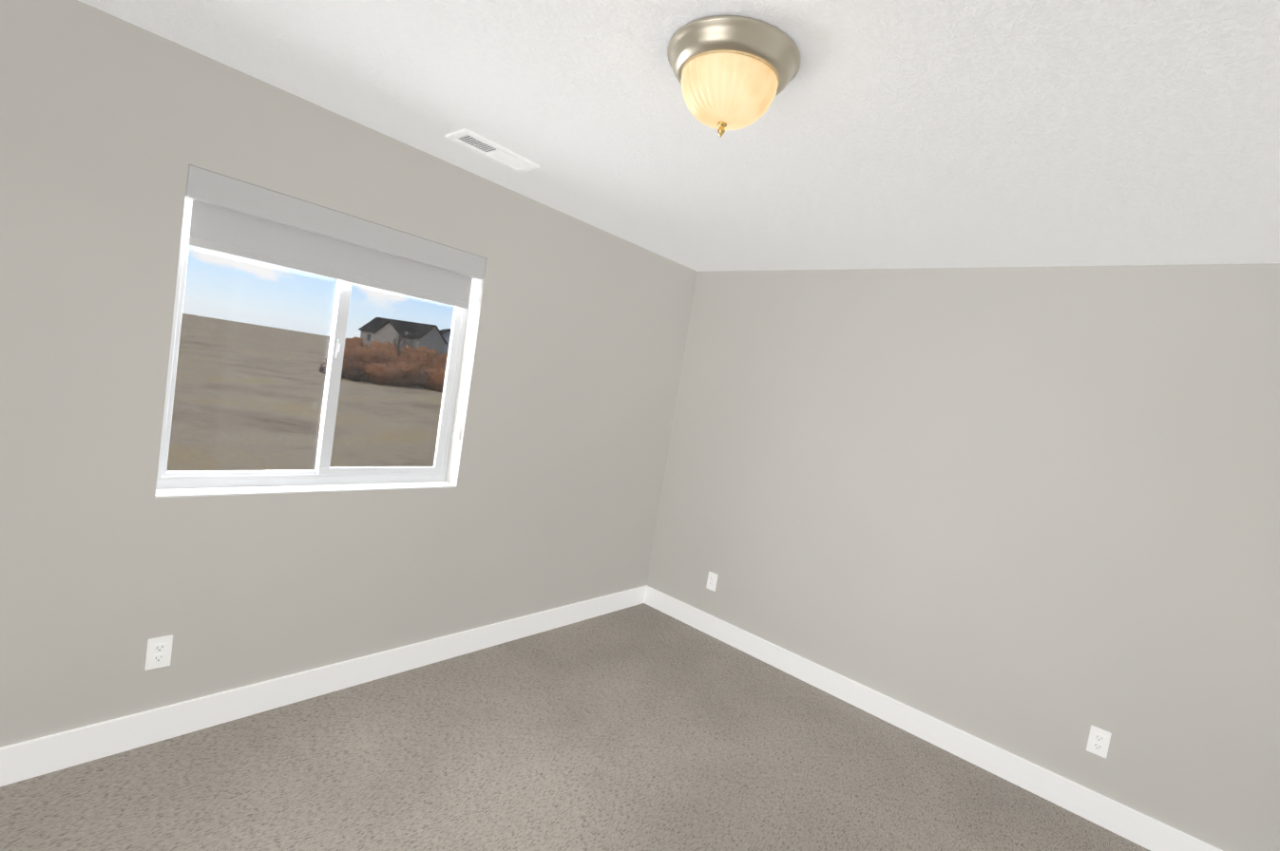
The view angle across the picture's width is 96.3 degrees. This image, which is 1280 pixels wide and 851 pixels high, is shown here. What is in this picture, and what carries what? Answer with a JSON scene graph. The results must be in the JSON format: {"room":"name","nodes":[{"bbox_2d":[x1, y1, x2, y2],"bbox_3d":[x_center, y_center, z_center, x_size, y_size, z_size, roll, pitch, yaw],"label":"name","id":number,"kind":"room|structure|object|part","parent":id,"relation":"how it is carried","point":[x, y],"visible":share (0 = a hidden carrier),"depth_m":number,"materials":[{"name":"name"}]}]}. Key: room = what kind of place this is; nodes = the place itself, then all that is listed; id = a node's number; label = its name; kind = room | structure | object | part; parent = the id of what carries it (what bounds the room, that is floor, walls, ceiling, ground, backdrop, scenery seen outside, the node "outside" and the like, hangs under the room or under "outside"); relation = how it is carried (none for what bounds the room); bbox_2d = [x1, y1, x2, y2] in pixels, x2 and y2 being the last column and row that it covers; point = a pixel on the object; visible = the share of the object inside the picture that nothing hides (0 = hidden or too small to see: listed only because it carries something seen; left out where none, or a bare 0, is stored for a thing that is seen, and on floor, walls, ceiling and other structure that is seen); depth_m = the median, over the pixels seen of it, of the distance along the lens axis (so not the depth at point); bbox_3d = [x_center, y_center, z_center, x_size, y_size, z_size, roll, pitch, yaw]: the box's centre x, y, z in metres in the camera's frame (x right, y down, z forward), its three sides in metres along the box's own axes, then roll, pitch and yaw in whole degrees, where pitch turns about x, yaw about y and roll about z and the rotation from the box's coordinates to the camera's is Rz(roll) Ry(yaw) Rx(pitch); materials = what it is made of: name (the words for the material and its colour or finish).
{"room":"empty bedroom","nodes":[
{"label":"empty bedroom","id":0,"kind":"room"},
{"bbox_2d":[0,0,696,747],"bbox_3d":[-1.272,-0.017,2.585,0.200,2.440,4.578,12,5,41],"label":"wall","id":1,"kind":"structure","parent":0,"point":[112,127],"depth_m":2.16,"materials":[{"name":"paint"}]},
{"bbox_2d":[145,635,172,670],"bbox_3d":[-1.752,0.828,2.090,0.007,0.115,0.070,12,5,41],"label":"electrical outlet","id":2,"kind":"object","parent":1,"relation":"attached to","point":[159,653],"visible":1,"depth_m":2.09,"materials":[{"name":"grey plastic"}]},
{"bbox_2d":[154,481,456,497],"bbox_3d":[-1.355,0.272,2.493,0.108,0.008,1.179,12,5,41],"label":"window sill","id":3,"kind":"structure","parent":1,"relation":"attached to","point":[218,491],"depth_m":2.37,"materials":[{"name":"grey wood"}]},
{"bbox_2d":[155,198,472,488],"bbox_3d":[-1.328,-0.311,2.507,0.093,1.147,1.180,12,5,41],"label":"window","id":4,"kind":"structure","parent":1,"relation":"in","point":[323,472],"depth_m":2.49,"materials":[{"name":"grey plastic"}]},
{"bbox_2d":[167,247,455,471],"bbox_3d":[-1.332,-0.314,2.499,0.034,1.054,1.074,12,5,41],"label":"window panel","id":5,"kind":"object","parent":4,"relation":"attached to","point":[302,372],"visible":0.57,"depth_m":2.41,"materials":[{"name":"clear glass"}]},
{"bbox_2d":[188,199,472,308],"bbox_3d":[-1.201,-0.699,2.417,0.001,0.140,1.110,12,5,41],"label":"roller blind","id":6,"kind":"object","parent":4,"relation":"attached to","point":[219,225],"visible":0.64,"depth_m":2.31,"materials":[{"name":"fabric"}]},
{"bbox_2d":[185,165,485,279],"bbox_3d":[-1.171,-0.806,2.404,0.064,0.103,1.172,12,5,41],"label":"roller blind","id":7,"kind":"object","parent":4,"relation":"attached to","point":[209,187],"visible":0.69,"depth_m":2.26,"materials":[{"name":"fabric"}]},
{"bbox_2d":[454,278,477,439],"bbox_3d":[-0.867,-0.330,2.874,0.028,0.814,0.022,12,5,41],"label":"blind cord","id":8,"kind":"object","parent":7,"relation":"hanging from","point":[457,432],"visible":1,"depth_m":2.87,"materials":[{"name":"grey plastic"}]},
{"bbox_2d":[0,586,646,786],"bbox_3d":[-1.372,1.139,2.594,0.017,0.130,4.338,12,5,41],"label":"baseboard","id":9,"kind":"structure","parent":1,"relation":"attached to","point":[23,761],"depth_m":2.36,"materials":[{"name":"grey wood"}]},
{"bbox_2d":[0,603,1150,850],"bbox_3d":[-0.255,1.512,1.608,3.480,0.120,4.578,12,5,41],"label":"floor","id":10,"kind":"structure","parent":0,"point":[642,727],"depth_m":2.34,"materials":[{"name":"carpet"}]},
{"bbox_2d":[78,0,1279,271],"bbox_3d":[0.144,-1.010,1.429,3.480,0.120,4.578,12,5,41],"label":"ceiling","id":11,"kind":"structure","parent":0,"point":[953,133],"depth_m":1.73,"materials":[{"name":"paint"}]},
{"bbox_2d":[444,128,539,171],"bbox_3d":[-0.600,-1.127,2.363,0.150,0.010,0.360,12,5,41],"label":"ceiling vent","id":12,"kind":"object","parent":11,"relation":"in","point":[486,147],"visible":1,"depth_m":2.35,"materials":[{"name":"grey metal"}]},
{"bbox_2d":[667,15,801,136],"bbox_3d":[0.222,-0.839,1.469,0.338,0.198,0.338,12,5,41],"label":"flush-mount light","id":13,"kind":"object","parent":11,"relation":"attached to","point":[774,49],"depth_m":1.37,"materials":[{"name":"beige glass"}]},
{"bbox_3d":[0.209,-0.760,1.474,0.026,0.038,0.026,12,5,41],"label":"flush-mount light cap","id":14,"kind":"part","parent":13,"relation":"part of","materials":[{"name":"gold metal"}]},
{"bbox_3d":[0.220,-0.830,1.469,0.245,0.112,0.245,12,5,41],"label":"flush-mount light shade","id":15,"kind":"part","parent":13,"relation":"part of","materials":[{"name":"beige glass"}]},
{"bbox_2d":[646,263,1279,850],"bbox_3d":[1.427,0.368,3.179,3.160,2.440,0.120,12,5,41],"label":"wall","id":16,"kind":"structure","parent":0,"point":[1030,514],"depth_m":2.75,"materials":[{"name":"paint"}]},
{"bbox_2d":[706,572,718,592],"bbox_3d":[0.485,1.051,3.863,0.070,0.115,0.007,12,5,41],"label":"electrical outlet","id":17,"kind":"object","parent":16,"relation":"attached to","point":[712,581],"visible":1,"depth_m":3.86,"materials":[{"name":"grey plastic"}]},
{"bbox_2d":[646,586,1222,850],"bbox_3d":[1.215,1.505,3.199,3.130,0.130,0.014,12,5,41],"label":"baseboard","id":18,"kind":"structure","parent":16,"relation":"attached to","point":[1145,831],"depth_m":2.87,"materials":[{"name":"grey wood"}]},
{"bbox_2d":[1086,725,1111,759],"bbox_3d":[2.016,1.391,2.521,0.070,0.115,0.007,12,5,41],"label":"electrical outlet","id":19,"kind":"object","parent":16,"relation":"attached to","point":[1098,742],"visible":1,"depth_m":2.52,"materials":[{"name":"grey plastic"}]},
{"bbox_2d":[1273,826,1279,850],"bbox_3d":[1.191,0.525,0.426,0.120,2.440,4.578,12,5,41],"label":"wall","id":20,"kind":"structure","parent":0,"point":[1277,846],"depth_m":2.15,"materials":[{"name":"paint"}]},
{"label":"outside","id":21,"kind":"structure","parent":0,"visible":0},
{"bbox_2d":[166,313,442,471],"bbox_3d":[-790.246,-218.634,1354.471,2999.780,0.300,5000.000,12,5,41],"label":"ground","id":22,"kind":"structure","parent":21,"point":[382,410],"depth_m":15.69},
{"bbox_2d":[324,346,402,363],"bbox_3d":[-16.768,-3.815,34.651,4.419,1.720,4.238,12,5,41],"label":"bush","id":23,"kind":"object","parent":22,"relation":"on","point":[356,353],"depth_m":34.44,"materials":[{"name":"brown plant"}]},
{"bbox_2d":[319,350,418,382],"bbox_3d":[-14.196,-2.954,30.580,4.175,1.393,5.145,12,5,41],"label":"bush","id":24,"kind":"object","parent":22,"relation":"on","point":[350,372],"depth_m":29.08,"materials":[{"name":"brown plant"}]},
{"bbox_2d":[344,336,402,351],"bbox_3d":[-26.354,-7.361,57.286,5.435,2.561,6.082,12,5,41],"label":"bush","id":25,"kind":"object","parent":22,"relation":"on","point":[348,342],"depth_m":56.37,"materials":[{"name":"brown plant"}]},
{"bbox_2d":[349,342,422,357],"bbox_3d":[-19.602,-5.041,43.174,4.864,2.063,5.552,12,5,41],"label":"bush","id":26,"kind":"object","parent":22,"relation":"on","point":[377,349],"depth_m":43.01,"materials":[{"name":"brown plant"}]},
{"bbox_2d":[354,353,434,390],"bbox_3d":[-13.185,-2.984,31.615,4.262,1.622,5.184,12,5,41],"label":"bush","id":27,"kind":"object","parent":22,"relation":"on","point":[376,377],"depth_m":29.59,"materials":[{"name":"brown plant"}]},
{"bbox_2d":[360,345,433,366],"bbox_3d":[-16.056,-3.928,36.944,4.452,1.844,4.525,12,5,41],"label":"bush","id":28,"kind":"object","parent":22,"relation":"on","point":[406,359],"depth_m":36.07,"materials":[{"name":"brown plant"}]},
{"bbox_2d":[393,331,407,356],"bbox_3d":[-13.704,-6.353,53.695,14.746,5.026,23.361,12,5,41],"label":"bush","id":29,"kind":"object","parent":22,"relation":"on","point":[398,343],"depth_m":42.27,"materials":[{"name":"brown plant"}]},
{"bbox_2d":[358,317,447,354],"bbox_3d":[-69.669,-25.856,168.735,24.561,9.850,21.035,12,5,41],"label":"house","id":30,"kind":"structure","parent":22,"relation":"on","point":[436,333],"depth_m":163.85,"materials":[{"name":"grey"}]},
{"bbox_2d":[388,341,434,358],"bbox_3d":[-25.961,-7.794,63.811,5.446,2.624,6.671,12,5,41],"label":"bush","id":31,"kind":"object","parent":22,"relation":"on","point":[408,350],"depth_m":63.90,"materials":[{"name":"brown plant"}]},
{"bbox_2d":[385,352,446,368],"bbox_3d":[-14.575,-3.797,38.404,4.394,1.843,4.377,12,5,41],"label":"bush","id":32,"kind":"object","parent":22,"relation":"on","point":[429,358],"depth_m":38.74,"materials":[{"name":"brown plant"}]},
{"bbox_2d":[387,346,446,363],"bbox_3d":[-18.619,-5.269,47.758,5.801,2.178,5.197,12,5,41],"label":"bush","id":33,"kind":"object","parent":22,"relation":"on","point":[395,351],"depth_m":47.54,"materials":[{"name":"brown plant"}]},
{"bbox_2d":[391,360,445,392],"bbox_3d":[-12.086,-2.773,31.805,4.446,1.522,4.423,12,5,41],"label":"bush","id":34,"kind":"object","parent":22,"relation":"on","point":[439,374],"depth_m":30.95,"materials":[{"name":"brown plant"}]},
{"bbox_2d":[409,352,446,366],"bbox_3d":[-13.731,-3.840,40.023,4.721,1.965,4.932,12,5,41],"label":"bush","id":35,"kind":"object","parent":22,"relation":"on","point":[415,355],"depth_m":39.65,"materials":[{"name":"brown plant"}]},
{"bbox_2d":[414,345,447,359],"bbox_3d":[-24.206,-7.923,68.812,6.334,2.727,5.525,12,5,41],"label":"bush","id":36,"kind":"object","parent":22,"relation":"on","point":[432,352],"depth_m":68.04,"materials":[{"name":"brown plant"}]},
{"bbox_2d":[418,360,446,385],"bbox_3d":[-11.166,-2.855,34.393,4.587,1.610,4.355,12,5,41],"label":"bush","id":37,"kind":"object","parent":22,"relation":"on","point":[423,368],"depth_m":33.95,"materials":[{"name":"brown plant"}]},
{"bbox_2d":[439,328,451,354],"bbox_3d":[-63.724,-26.414,186.992,20.421,10.250,25.338,12,5,41],"label":"house","id":38,"kind":"structure","parent":22,"relation":"on","point":[446,334],"depth_m":179.80,"materials":[{"name":"grey"}]}
]}

